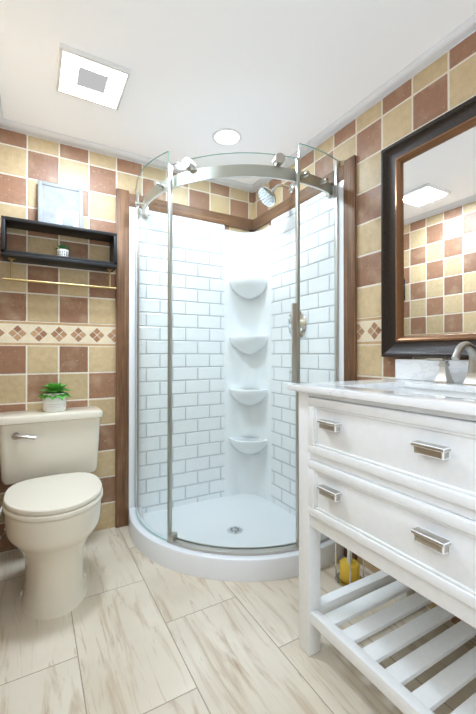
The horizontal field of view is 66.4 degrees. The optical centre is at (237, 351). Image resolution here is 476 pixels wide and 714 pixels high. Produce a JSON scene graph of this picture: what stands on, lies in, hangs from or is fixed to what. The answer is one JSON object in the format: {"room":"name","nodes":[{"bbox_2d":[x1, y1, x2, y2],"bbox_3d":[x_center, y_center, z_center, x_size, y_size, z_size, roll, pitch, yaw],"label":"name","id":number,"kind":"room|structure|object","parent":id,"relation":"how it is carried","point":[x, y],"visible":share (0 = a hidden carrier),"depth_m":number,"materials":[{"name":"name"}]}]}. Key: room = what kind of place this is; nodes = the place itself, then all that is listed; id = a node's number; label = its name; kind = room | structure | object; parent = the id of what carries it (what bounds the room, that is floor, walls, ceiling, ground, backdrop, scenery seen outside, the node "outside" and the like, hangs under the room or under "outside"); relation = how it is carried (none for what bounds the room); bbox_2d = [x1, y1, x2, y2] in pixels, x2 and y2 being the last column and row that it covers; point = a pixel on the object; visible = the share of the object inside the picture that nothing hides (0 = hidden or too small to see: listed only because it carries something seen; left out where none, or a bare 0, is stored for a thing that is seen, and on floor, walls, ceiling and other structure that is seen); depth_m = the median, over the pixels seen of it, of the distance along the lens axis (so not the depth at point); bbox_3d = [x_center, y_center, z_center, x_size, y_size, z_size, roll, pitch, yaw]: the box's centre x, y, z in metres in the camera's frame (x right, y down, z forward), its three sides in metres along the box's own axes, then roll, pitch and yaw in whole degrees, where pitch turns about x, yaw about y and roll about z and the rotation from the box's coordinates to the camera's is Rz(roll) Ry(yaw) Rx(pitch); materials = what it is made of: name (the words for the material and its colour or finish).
{"room":"bathroom","nodes":[
{"label":"bathroom","id":0,"kind":"room"},
{"bbox_2d":[0,128,253,552],"bbox_3d":[-0.548,-0.075,2.172,1.510,2.155,0.001,0,0,-30],"label":"wall","id":1,"kind":"structure","parent":0,"point":[57,334],"depth_m":1.97,"materials":[{"name":"tile"}]},
{"bbox_2d":[1,215,116,289],"bbox_3d":[-0.910,-0.492,1.889,0.531,0.295,0.131,0,0,-30],"label":"wall shelf","id":2,"kind":"object","parent":1,"relation":"attached to","point":[11,256],"visible":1,"depth_m":1.85,"materials":[{"name":"black wood"}]},
{"bbox_2d":[38,180,82,227],"bbox_3d":[-0.933,-0.764,1.917,0.215,0.245,0.047,0,0,-30],"label":"picture frame","id":3,"kind":"object","parent":2,"relation":"on","point":[60,204],"visible":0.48,"depth_m":1.91,"materials":[{"name":"grey"}]},
{"bbox_2d":[55,243,71,256],"bbox_3d":[-0.908,-0.516,1.885,0.089,0.090,0.092,0,0,-30],"label":"potted plant","id":4,"kind":"object","parent":2,"relation":"on","point":[62,250],"visible":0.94,"depth_m":1.86,"materials":[{"name":"green plant"}]},
{"bbox_2d":[115,188,250,527],"bbox_3d":[-0.292,0.033,2.305,0.932,1.940,0.020,0,0,-30],"label":"trim","id":5,"kind":"structure","parent":1,"relation":"attached to","point":[124,199],"depth_m":2.09,"materials":[{"name":"brown wood"}]},
{"bbox_2d":[0,524,475,713],"bbox_3d":[0.210,0.995,0.826,1.510,0.001,3.080,0,0,-30],"label":"floor","id":6,"kind":"structure","parent":0,"point":[135,631],"depth_m":1.22,"materials":[{"name":"tile"}]},
{"bbox_2d":[0,406,102,619],"bbox_3d":[-0.818,0.647,1.616,0.466,0.704,0.687,0,0,-30],"label":"toilet","id":7,"kind":"object","parent":6,"relation":"on","point":[50,507],"visible":1,"depth_m":1.47,"materials":[{"name":"beige ceramic"}]},
{"bbox_2d":[37,382,71,411],"bbox_3d":[-0.924,0.223,1.836,0.162,0.144,0.154,0,0,-30],"label":"potted plant","id":8,"kind":"object","parent":7,"relation":"on","point":[54,396],"visible":1,"depth_m":1.79,"materials":[{"name":"green plant"}]},
{"bbox_2d":[129,143,343,581],"bbox_3d":[-0.052,-0.003,1.963,0.918,2.008,0.918,0,0,-30],"label":"shower","id":9,"kind":"object","parent":6,"relation":"on","point":[233,335],"visible":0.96,"depth_m":2.17,"materials":[{"name":"white"}]},
{"bbox_2d":[335,542,364,586],"bbox_3d":[0.487,0.798,1.587,0.124,0.403,0.124,0,0,-30],"label":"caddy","id":10,"kind":"object","parent":6,"relation":"on","point":[348,573],"visible":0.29,"depth_m":1.56,"materials":[{"name":"silver metal"}]},
{"bbox_2d":[288,341,475,713],"bbox_3d":[0.622,0.481,1.035,0.582,1.031,0.810,0,0,-30],"label":"bathroom vanity","id":11,"kind":"object","parent":6,"relation":"on","point":[387,477],"visible":1,"depth_m":0.99,"materials":[{"name":"paint"}]},
{"bbox_2d":[426,341,475,385],"bbox_3d":[0.739,0.037,1.176,0.145,0.143,0.328,0,0,-30],"label":"faucet","id":12,"kind":"object","parent":11,"relation":"on","point":[443,378],"depth_m":1.20,"materials":[{"name":"silver metal"}]},
{"bbox_2d":[0,0,475,184],"bbox_3d":[0.210,-1.160,0.838,1.510,0.001,3.080,0,0,-30],"label":"ceiling","id":13,"kind":"structure","parent":0,"point":[285,77],"depth_m":1.45,"materials":[{"name":"white paint"}]},
{"bbox_2d":[56,43,130,110],"bbox_3d":[-0.615,-1.145,1.535,0.262,0.022,0.262,0,0,-30],"label":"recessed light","id":14,"kind":"object","parent":13,"relation":"in","point":[85,76],"visible":1,"depth_m":1.52,"materials":[{"name":"white plastic"}]},
{"bbox_2d":[212,128,241,145],"bbox_3d":[-0.058,-1.149,1.950,0.160,0.008,0.160,0,0,-30],"label":"recessed light","id":15,"kind":"object","parent":13,"relation":"in","point":[226,136],"visible":1,"depth_m":1.94,"materials":[{"name":"white plastic"}]},
{"bbox_2d":[0,13,475,192],"bbox_3d":[0.210,-1.142,0.838,1.510,0.036,3.080,0,0,-30],"label":"crown molding","id":16,"kind":"structure","parent":13,"relation":"attached to","point":[461,32],"depth_m":1.84,"materials":[{"name":"white wood"}]},
{"bbox_2d":[254,31,475,637],"bbox_3d":[0.867,-0.080,1.204,0.001,2.155,3.080,0,0,-30],"label":"wall","id":17,"kind":"structure","parent":0,"point":[442,85],"depth_m":1.64,"materials":[{"name":"tile"}]},
{"bbox_2d":[251,155,356,559],"bbox_3d":[0.339,0.032,2.119,0.015,1.940,0.900,0,0,-30],"label":"trim","id":18,"kind":"structure","parent":17,"relation":"attached to","point":[347,176],"depth_m":1.76,"materials":[{"name":"brown wood"}]},
{"bbox_2d":[381,96,475,356],"bbox_3d":[0.828,-0.427,1.229,0.039,0.891,0.800,0,0,-30],"label":"mirror","id":19,"kind":"object","parent":17,"relation":"attached to","point":[428,239],"visible":1,"depth_m":1.40,"materials":[{"name":"brown metal"}]}
]}

